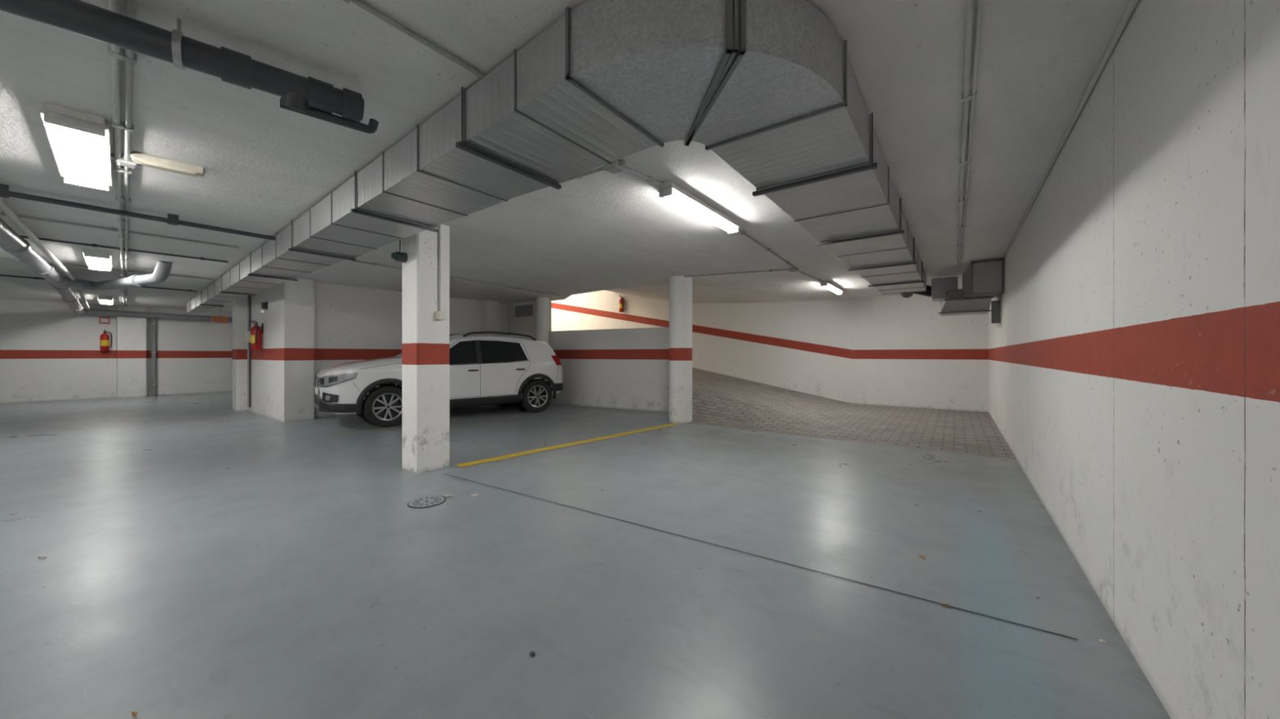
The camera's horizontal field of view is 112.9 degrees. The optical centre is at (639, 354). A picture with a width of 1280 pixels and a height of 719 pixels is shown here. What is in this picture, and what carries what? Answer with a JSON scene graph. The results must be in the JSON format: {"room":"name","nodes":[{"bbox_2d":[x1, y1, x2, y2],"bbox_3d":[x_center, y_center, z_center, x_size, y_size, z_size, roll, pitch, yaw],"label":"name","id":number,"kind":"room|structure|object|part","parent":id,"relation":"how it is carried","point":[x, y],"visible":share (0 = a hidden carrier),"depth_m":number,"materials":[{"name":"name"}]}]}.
{"room":"parking garage","nodes":[
{"label":"parking garage","id":0,"kind":"room"},
{"bbox_2d":[0,298,232,404],"bbox_3d":[-13.687,-0.085,11.932,0.200,2.470,11.300,0,0,36],"label":"wall","id":1,"kind":"structure","parent":0,"point":[49,351],"depth_m":10.95,"materials":[{"name":"white paint"}]},
{"bbox_2d":[98,316,112,350],"bbox_3d":[-14.019,-0.550,11.141,0.207,0.880,0.213,0,0,36],"label":"fire extinguisher","id":2,"kind":"object","parent":1,"relation":"attached to","point":[104,338],"visible":1,"depth_m":11.12,"materials":[{"name":"metal"}]},
{"bbox_2d":[116,304,146,398],"bbox_3d":[-13.744,-0.085,11.476,0.250,2.470,0.500,0,0,36],"label":"pilaster","id":3,"kind":"object","parent":1,"relation":"attached to","point":[131,331],"visible":1,"depth_m":11.39,"materials":[{"name":"white paint"}]},
{"bbox_2d":[150,318,157,395],"bbox_3d":[-13.559,0.050,11.837,0.120,2.200,0.120,0,0,36],"label":"pipe","id":4,"kind":"object","parent":1,"relation":"attached to","point":[153,323],"visible":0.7,"depth_m":11.80,"materials":[{"name":"grey plastic"}]},
{"bbox_2d":[247,278,314,422],"bbox_3d":[-6.910,-0.085,8.112,2.480,2.470,0.420,0,0,36],"label":"wall","id":5,"kind":"structure","parent":0,"point":[282,371],"depth_m":7.45,"materials":[{"name":"white paint"}]},
{"bbox_2d":[244,295,250,407],"bbox_3d":[-7.840,-0.135,8.495,0.210,2.370,0.070,0,0,37],"label":"conduit","id":6,"kind":"object","parent":5,"relation":"attached to","point":[247,334],"depth_m":8.47,"materials":[{"name":"grey metal"}]},
{"bbox_2d":[248,308,264,350],"bbox_3d":[-7.140,-0.530,7.891,0.213,0.880,0.207,0,0,36],"label":"fire extinguisher","id":7,"kind":"object","parent":5,"relation":"attached to","point":[256,332],"visible":0.99,"depth_m":7.85,"materials":[{"name":"metal"}]},
{"bbox_2d":[261,302,267,310],"bbox_3d":[-6.912,-0.900,7.808,0.160,0.140,0.070,0,0,36],"label":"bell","id":8,"kind":"object","parent":5,"relation":"attached to","point":[264,305],"visible":1,"depth_m":7.78,"materials":[{"name":"plastic"}]},
{"bbox_2d":[314,281,507,417],"bbox_3d":[-4.725,-0.085,9.418,0.200,2.470,4.280,0,0,36],"label":"wall","id":9,"kind":"structure","parent":0,"point":[352,323],"depth_m":8.29,"materials":[{"name":"white paint"}]},
{"bbox_2d":[481,299,498,334],"bbox_3d":[-3.675,-0.085,10.432,0.280,2.470,0.300,0,0,36],"label":"pilaster","id":10,"kind":"object","parent":9,"relation":"attached to","point":[490,308],"visible":0.36,"depth_m":10.33,"materials":[{"name":"white paint"}]},
{"bbox_2d":[515,304,533,317],"bbox_3d":[-2.897,-1.090,10.585,0.650,0.280,0.030,0,0,36],"label":"vent","id":11,"kind":"object","parent":9,"relation":"attached to","point":[522,310],"depth_m":10.54,"materials":[{"name":"grey plastic"}]},
{"bbox_2d":[507,300,551,339],"bbox_3d":[-2.789,-0.085,10.647,1.450,2.470,0.200,0,0,37],"label":"wall","id":12,"kind":"structure","parent":0,"point":[520,325],"depth_m":10.61,"materials":[{"name":"white paint"}]},
{"bbox_2d":[0,0,1130,311],"bbox_3d":[-4.962,-2.335,7.963,18.950,2.030,15.300,0,0,36],"label":"ceiling","id":13,"kind":"structure","parent":0,"point":[265,163],"depth_m":2.70,"materials":[{"name":"paint"}]},
{"bbox_2d":[39,102,111,191],"bbox_3d":[-3.542,-1.270,2.695,1.300,0.100,0.224,0,0,39],"label":"fluorescent ceiling light","id":14,"kind":"object","parent":13,"relation":"attached to","point":[79,140],"visible":1,"depth_m":2.50,"materials":[{"name":"white plastic"}]},
{"bbox_2d":[49,123,106,188],"bbox_3d":[-3.542,-1.242,2.695,1.230,0.040,0.184,0,0,39],"label":"diffuser","id":15,"kind":"object","parent":14,"relation":"attached to","point":[80,156],"depth_m":2.63,"materials":[{"name":"white plastic"}]},
{"bbox_2d":[82,248,112,271],"bbox_3d":[-7.321,-1.270,5.741,1.300,0.100,0.224,0,0,39],"label":"fluorescent ceiling light","id":16,"kind":"object","parent":13,"relation":"attached to","point":[96,260],"visible":1,"depth_m":5.49,"materials":[{"name":"white plastic"}]},
{"bbox_2d":[86,257,110,271],"bbox_3d":[-7.321,-1.242,5.741,1.230,0.040,0.184,0,0,39],"label":"diffuser","id":17,"kind":"object","parent":16,"relation":"attached to","point":[94,263],"depth_m":5.75,"materials":[{"name":"white plastic"}]},
{"bbox_2d":[0,274,197,292],"bbox_3d":[-10.057,-1.302,7.504,0.132,0.036,3.101,0,0,37],"label":"conduit","id":18,"kind":"object","parent":13,"relation":"attached to","point":[35,277],"depth_m":8.07,"materials":[{"name":"grey metal"}]},
{"bbox_2d":[97,295,113,304],"bbox_3d":[-12.454,-1.270,9.900,1.300,0.100,0.224,0,0,39],"label":"fluorescent ceiling light","id":19,"kind":"object","parent":13,"relation":"attached to","point":[103,300],"visible":1,"depth_m":9.56,"materials":[{"name":"white plastic"}]},
{"bbox_2d":[99,299,112,304],"bbox_3d":[-12.454,-1.242,9.900,1.230,0.040,0.184,0,0,39],"label":"diffuser","id":20,"kind":"object","parent":19,"relation":"attached to","point":[101,301],"depth_m":9.92,"materials":[{"name":"white plastic"}]},
{"bbox_2d":[0,257,212,279],"bbox_3d":[-8.141,-1.302,6.398,0.128,0.036,2.401,0,0,37],"label":"conduit","id":21,"kind":"object","parent":13,"relation":"attached to","point":[5,259],"depth_m":6.58,"materials":[{"name":"grey metal"}]},
{"bbox_2d":[107,0,124,306],"bbox_3d":[-7.237,-1.303,5.939,17.101,0.035,0.926,0,0,37],"label":"conduit","id":22,"kind":"object","parent":13,"relation":"attached to","point":[115,52],"depth_m":2.35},
{"bbox_2d":[0,197,232,322],"bbox_3d":[-9.450,-1.162,7.199,4.057,0.380,14.186,0,0,-33],"label":"pipe","id":23,"kind":"object","parent":13,"relation":"hanging from","point":[11,242],"visible":1,"depth_m":6.05,"materials":[{"name":"grey plastic"}]},
{"bbox_2d":[0,212,239,248],"bbox_3d":[-5.563,-1.303,4.334,0.124,0.034,2.151,0,0,37],"label":"conduit","id":24,"kind":"object","parent":13,"relation":"attached to","point":[113,229],"depth_m":4.42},
{"bbox_2d":[18,235,227,262],"bbox_3d":[-6.528,-1.303,5.048,0.124,0.034,2.351,0,0,37],"label":"conduit","id":25,"kind":"object","parent":13,"relation":"attached to","point":[24,237],"depth_m":5.23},
{"bbox_2d":[110,154,142,168],"bbox_3d":[-3.434,-1.292,2.840,0.129,0.056,0.129,0,0,-9],"label":"junction box","id":26,"kind":"object","parent":13,"relation":"attached to","point":[122,161],"visible":0.76,"depth_m":2.82,"materials":[{"name":"white plastic"}]},
{"bbox_2d":[122,0,137,306],"bbox_3d":[-7.213,-1.303,5.972,17.101,0.035,0.926,0,0,37],"label":"conduit","id":27,"kind":"object","parent":13,"relation":"attached to","point":[130,58],"depth_m":2.34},
{"bbox_2d":[0,183,275,240],"bbox_3d":[-4.932,-1.276,3.338,0.067,0.089,4.300,0,0,37],"label":"ceiling pipe","id":28,"kind":"object","parent":13,"relation":"attached to","point":[172,220],"visible":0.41,"depth_m":3.78,"materials":[{"name":"grey plastic"}]},
{"bbox_2d":[130,151,205,177],"bbox_3d":[-3.207,-1.289,2.895,0.110,0.062,0.340,0,0,44],"label":"emergency light","id":29,"kind":"object","parent":13,"relation":"attached to","point":[145,160],"visible":0.99,"depth_m":2.87,"materials":[{"name":"white plastic"}]},
{"bbox_2d":[0,0,378,133],"bbox_3d":[-2.126,-1.207,1.406,2.183,0.225,0.144,0,0,-41],"label":"drain pipe","id":30,"kind":"object","parent":13,"relation":"attached to","point":[310,96],"visible":1,"depth_m":1.68,"materials":[{"name":"grey plastic"}]},
{"bbox_2d":[211,306,228,323],"bbox_3d":[-11.101,-1.085,11.225,0.060,0.470,0.320,0,0,25],"label":"sign","id":31,"kind":"object","parent":13,"relation":"hanging from","point":[214,318],"visible":0.9,"depth_m":11.21,"materials":[{"name":"orange plastic"}]},
{"bbox_2d":[391,239,407,262],"bbox_3d":[-2.387,-1.120,4.205,0.100,0.400,0.120,0,0,36],"label":"security camera","id":32,"kind":"object","parent":13,"relation":"hanging from","point":[399,256],"visible":0.77,"depth_m":4.19,"materials":[{"name":"black plastic"}]},
{"bbox_2d":[351,260,559,296],"bbox_3d":[-2.889,-1.304,7.612,0.322,0.032,4.102,0,0,37],"label":"conduit","id":33,"kind":"object","parent":13,"relation":"attached to","point":[374,264],"depth_m":7.46,"materials":[{"name":"grey metal"}]},
{"bbox_2d":[342,0,613,163],"bbox_3d":[-0.981,-1.304,1.721,0.117,0.032,2.800,0,0,37],"label":"conduit","id":34,"kind":"object","parent":13,"relation":"attached to","point":[360,3],"depth_m":1.72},
{"bbox_2d":[353,166,604,258],"bbox_3d":[-2.102,-1.304,4.305,4.701,0.032,0.202,0,0,37],"label":"conduit","id":35,"kind":"object","parent":13,"relation":"attached to","point":[578,176],"depth_m":3.10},
{"bbox_2d":[186,0,926,314],"bbox_3d":[-3.575,-1.167,8.568,15.270,0.305,7.287,0,0,36],"label":"ventilation duct","id":36,"kind":"object","parent":13,"relation":"hanging from","point":[771,87],"visible":1,"depth_m":2.05,"materials":[{"name":"grey metal"}]},
{"bbox_2d":[604,160,624,173],"bbox_3d":[-0.179,-1.292,2.919,0.136,0.056,0.136,0,0,-9],"label":"junction box","id":37,"kind":"object","parent":13,"relation":"attached to","point":[616,166],"visible":0.92,"depth_m":2.89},
{"bbox_2d":[623,166,662,185],"bbox_3d":[0.010,-1.304,3.090,0.082,0.032,0.423,0,0,37],"label":"conduit","id":38,"kind":"object","parent":13,"relation":"attached to","point":[649,179],"depth_m":3.10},
{"bbox_2d":[657,181,740,234],"bbox_3d":[0.568,-1.270,3.760,0.134,0.100,1.270,0,0,36],"label":"fluorescent ceiling light","id":39,"kind":"object","parent":13,"relation":"attached to","point":[669,190],"visible":0.99,"depth_m":3.58,"materials":[{"name":"white plastic"}]},
{"bbox_2d":[665,191,737,232],"bbox_3d":[0.568,-1.242,3.760,0.094,0.040,1.200,0,0,36],"label":"diffuser","id":40,"kind":"object","parent":39,"relation":"attached to","point":[678,197],"depth_m":3.66,"materials":[{"name":"white plastic"}]},
{"bbox_2d":[684,268,788,277],"bbox_3d":[1.524,-1.304,6.784,1.626,0.032,0.461,0,0,37],"label":"conduit","id":41,"kind":"object","parent":13,"relation":"attached to","point":[770,270],"depth_m":6.77,"materials":[{"name":"grey metal"}]},
{"bbox_2d":[738,229,796,269],"bbox_3d":[1.645,-1.304,5.351,0.142,0.032,2.561,0,0,37],"label":"conduit","id":42,"kind":"object","parent":13,"relation":"attached to","point":[742,233],"depth_m":5.16,"materials":[{"name":"grey metal"}]},
{"bbox_2d":[786,267,798,272],"bbox_3d":[2.334,-1.292,6.483,0.136,0.056,0.136,0,0,-9],"label":"junction box","id":43,"kind":"object","parent":13,"relation":"attached to","point":[790,269],"visible":0.96,"depth_m":6.44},
{"bbox_2d":[796,270,822,282],"bbox_3d":[2.811,-1.304,7.026,0.102,0.032,1.361,0,0,37],"label":"conduit","id":44,"kind":"object","parent":13,"relation":"attached to","point":[802,272],"depth_m":7.00,"materials":[{"name":"grey metal"}]},
{"bbox_2d":[820,280,843,294],"bbox_3d":[3.650,-1.270,8.060,0.134,0.100,1.270,0,0,36],"label":"fluorescent ceiling light","id":45,"kind":"object","parent":13,"relation":"attached to","point":[826,284],"visible":1,"depth_m":7.85,"materials":[{"name":"white plastic"}]},
{"bbox_2d":[823,284,841,293],"bbox_3d":[3.650,-1.242,8.060,0.094,0.040,1.200,0,0,36],"label":"diffuser","id":46,"kind":"object","parent":45,"relation":"attached to","point":[832,287],"depth_m":7.99,"materials":[{"name":"white plastic"}]},
{"bbox_2d":[956,0,973,262],"bbox_3d":[1.079,-1.303,1.378,0.041,0.034,11.300,0,0,37],"label":"conduit","id":47,"kind":"object","parent":13,"relation":"attached to","point":[966,95],"depth_m":2.14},
{"bbox_2d":[960,0,982,262],"bbox_3d":[1.103,-1.306,1.361,0.029,0.028,11.300,0,0,37],"label":"conduit","id":48,"kind":"object","parent":13,"relation":"attached to","point":[980,4],"depth_m":2.13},
{"bbox_2d":[0,391,1170,718],"bbox_3d":[-4.962,1.250,7.963,18.950,0.200,15.300,0,0,36],"label":"floor","id":49,"kind":"structure","parent":0,"point":[206,558],"depth_m":2.16,"materials":[{"name":"grey concrete"}]},
{"bbox_2d":[131,711,137,717],"bbox_3d":[-1.606,1.140,1.348,0.030,0.012,0.013,0,0,36],"label":"dry leaf","id":50,"kind":"object","parent":49,"relation":"on","point":[134,714],"visible":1,"depth_m":1.35,"materials":[{"name":"brown plant"}]},
{"bbox_2d":[232,296,247,411],"bbox_3d":[-8.207,-0.085,8.872,0.350,2.470,0.400,0,0,36],"label":"concrete column","id":51,"kind":"structure","parent":49,"relation":"on","point":[240,305],"depth_m":8.68,"materials":[{"name":"paint"}]},
{"bbox_2d":[402,224,449,473],"bbox_3d":[-2.185,-0.085,4.335,0.330,2.470,0.330,0,0,36],"label":"concrete column","id":52,"kind":"structure","parent":49,"relation":"on","point":[425,339],"depth_m":4.22,"materials":[{"name":"paint"}]},
{"bbox_2d":[435,224,444,319],"bbox_3d":[-2.005,-0.835,4.258,0.052,0.970,0.080,0,0,36],"label":"conduit","id":53,"kind":"object","parent":52,"relation":"attached to","point":[439,315],"visible":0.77,"depth_m":4.26,"materials":[{"name":"white plastic"}]},
{"bbox_2d":[407,495,445,508],"bbox_3d":[-1.659,1.145,3.305,0.270,0.010,0.270,0,0,36],"label":"drain cover","id":54,"kind":"object","parent":49,"relation":"on","point":[427,501],"visible":1,"depth_m":3.28,"materials":[{"name":"metal"}]},
{"bbox_2d":[335,418,524,433],"bbox_3d":[-3.250,1.146,6.914,1.217,0.001,2.578,0,0,37],"label":"parking line","id":55,"kind":"object","parent":49,"relation":"on","point":[517,419],"visible":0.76,"depth_m":7.01,"materials":[{"name":"yellow paint"}]},
{"bbox_2d":[314,331,563,426],"bbox_3d":[-3.629,0.367,8.154,4.130,1.616,2.120,0,0,-41],"label":"car","id":56,"kind":"object","parent":49,"relation":"on","point":[522,373],"visible":0.8,"depth_m":7.60,"materials":[{"name":"white paint"}]},
{"bbox_3d":[-5.188,0.580,6.808,0.012,0.100,0.520,0,0,-41],"label":"plate","id":57,"kind":"part","parent":56,"relation":"part of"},
{"bbox_2d":[315,376,319,386],"bbox_3d":[-5.176,0.440,6.818,0.820,0.160,0.186,0,0,36],"label":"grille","id":58,"kind":"object","parent":56,"relation":"attached to","point":[317,378],"depth_m":6.78,"materials":[{"name":"silver metal"}]},
{"bbox_3d":[-3.448,-0.042,8.311,1.931,0.452,1.691,0,0,-41],"label":"pillar trim","id":59,"kind":"part","parent":56,"relation":"part of","materials":[{"name":"black plastic"}]},
{"bbox_3d":[-2.662,-0.359,8.143,1.441,0.164,0.054,0,0,-40],"label":"roof rail","id":60,"kind":"part","parent":56,"relation":"part of","materials":[{"name":"black plastic"}]},
{"bbox_2d":[528,651,534,656],"bbox_3d":[-0.412,1.143,1.623,0.023,0.013,0.020,0,0,36],"label":"pebble","id":61,"kind":"object","parent":49,"relation":"on","point":[531,653],"visible":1,"depth_m":1.62,"materials":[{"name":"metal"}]},
{"bbox_2d":[536,297,549,344],"bbox_3d":[-2.268,-0.085,9.914,0.280,2.470,0.280,0,0,36],"label":"concrete column","id":62,"kind":"structure","parent":49,"relation":"on","point":[542,303],"depth_m":9.80,"materials":[{"name":"paint"}]},
{"bbox_2d":[455,422,679,466],"bbox_3d":[-0.626,1.146,5.717,0.527,0.001,3.670,0,0,37],"label":"parking line","id":63,"kind":"object","parent":49,"relation":"on","point":[673,424],"visible":1,"depth_m":5.23,"materials":[{"name":"yellow paint"}]},
{"bbox_2d":[668,275,692,423],"bbox_3d":[0.697,-0.085,7.297,0.400,2.470,0.400,0,0,36],"label":"concrete column","id":64,"kind":"structure","parent":49,"relation":"on","point":[680,287],"depth_m":7.12,"materials":[{"name":"paint"}]},
{"bbox_2d":[443,473,1077,639],"bbox_3d":[-0.065,1.146,2.897,4.351,0.001,0.270,0,0,37],"label":"joint","id":65,"kind":"object","parent":49,"relation":"on","point":[443,473],"visible":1,"depth_m":2.24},
{"bbox_2d":[549,327,668,412],"bbox_3d":[-0.734,0.300,9.318,3.578,1.700,0.272,0,0,28],"label":"wall","id":66,"kind":"structure","parent":0,"point":[628,368],"depth_m":9.06,"materials":[{"name":"white paint"}]},
{"bbox_2d":[604,284,803,303],"bbox_3d":[-1.702,-2.285,11.989,11.000,1.930,4.650,0,0,37],"label":"ceiling","id":67,"kind":"structure","parent":0,"point":[701,294],"depth_m":10.11,"materials":[{"name":"white paint"}]},
{"bbox_2d":[551,290,988,412],"bbox_3d":[1.057,-1.100,12.902,14.750,4.500,0.200,0,0,36],"label":"wall","id":68,"kind":"structure","parent":0,"point":[895,350],"depth_m":10.10,"materials":[{"name":"paint"}]},
{"bbox_2d":[618,295,624,312],"bbox_3d":[-0.598,-1.829,13.874,0.213,0.880,0.207,0,0,36],"label":"fire extinguisher","id":69,"kind":"object","parent":68,"relation":"attached to","point":[621,302],"visible":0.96,"depth_m":13.82,"materials":[{"name":"metal"}]},
{"bbox_2d":[663,367,1016,458],"bbox_3d":[-0.320,0.055,10.873,14.550,2.178,4.700,0,0,36],"label":"ramp","id":70,"kind":"structure","parent":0,"point":[721,400],"depth_m":7.40,"materials":[{"name":"concrete"}]},
{"bbox_2d":[988,0,1279,718],"bbox_3d":[2.575,-0.085,2.387,0.200,2.470,15.300,0,0,36],"label":"wall","id":71,"kind":"structure","parent":0,"point":[1134,351],"depth_m":1.33,"materials":[{"name":"paint"}]},
{"bbox_2d":[685,422,1017,460],"bbox_3d":[2.393,1.147,5.924,4.300,0.006,0.030,0,0,36],"label":"trim","id":72,"kind":"structure","parent":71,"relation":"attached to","point":[686,423],"depth_m":5.47,"materials":[{"name":"grey metal"}]},
{"bbox_2d":[900,258,1004,323],"bbox_3d":[4.790,-0.887,6.650,1.310,0.835,1.310,0,0,36],"label":"ventilation duct","id":73,"kind":"object","parent":71,"relation":"attached to","point":[983,281],"visible":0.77,"depth_m":6.30,"materials":[{"name":"metal"}]},
{"bbox_2d":[1002,0,1139,258],"bbox_3d":[1.501,-1.305,1.129,0.024,0.023,11.400,0,0,36],"label":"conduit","id":74,"kind":"structure","parent":71,"relation":"attached to","point":[1132,4],"depth_m":2.12,"materials":[{"name":"grey metal"}]}
]}

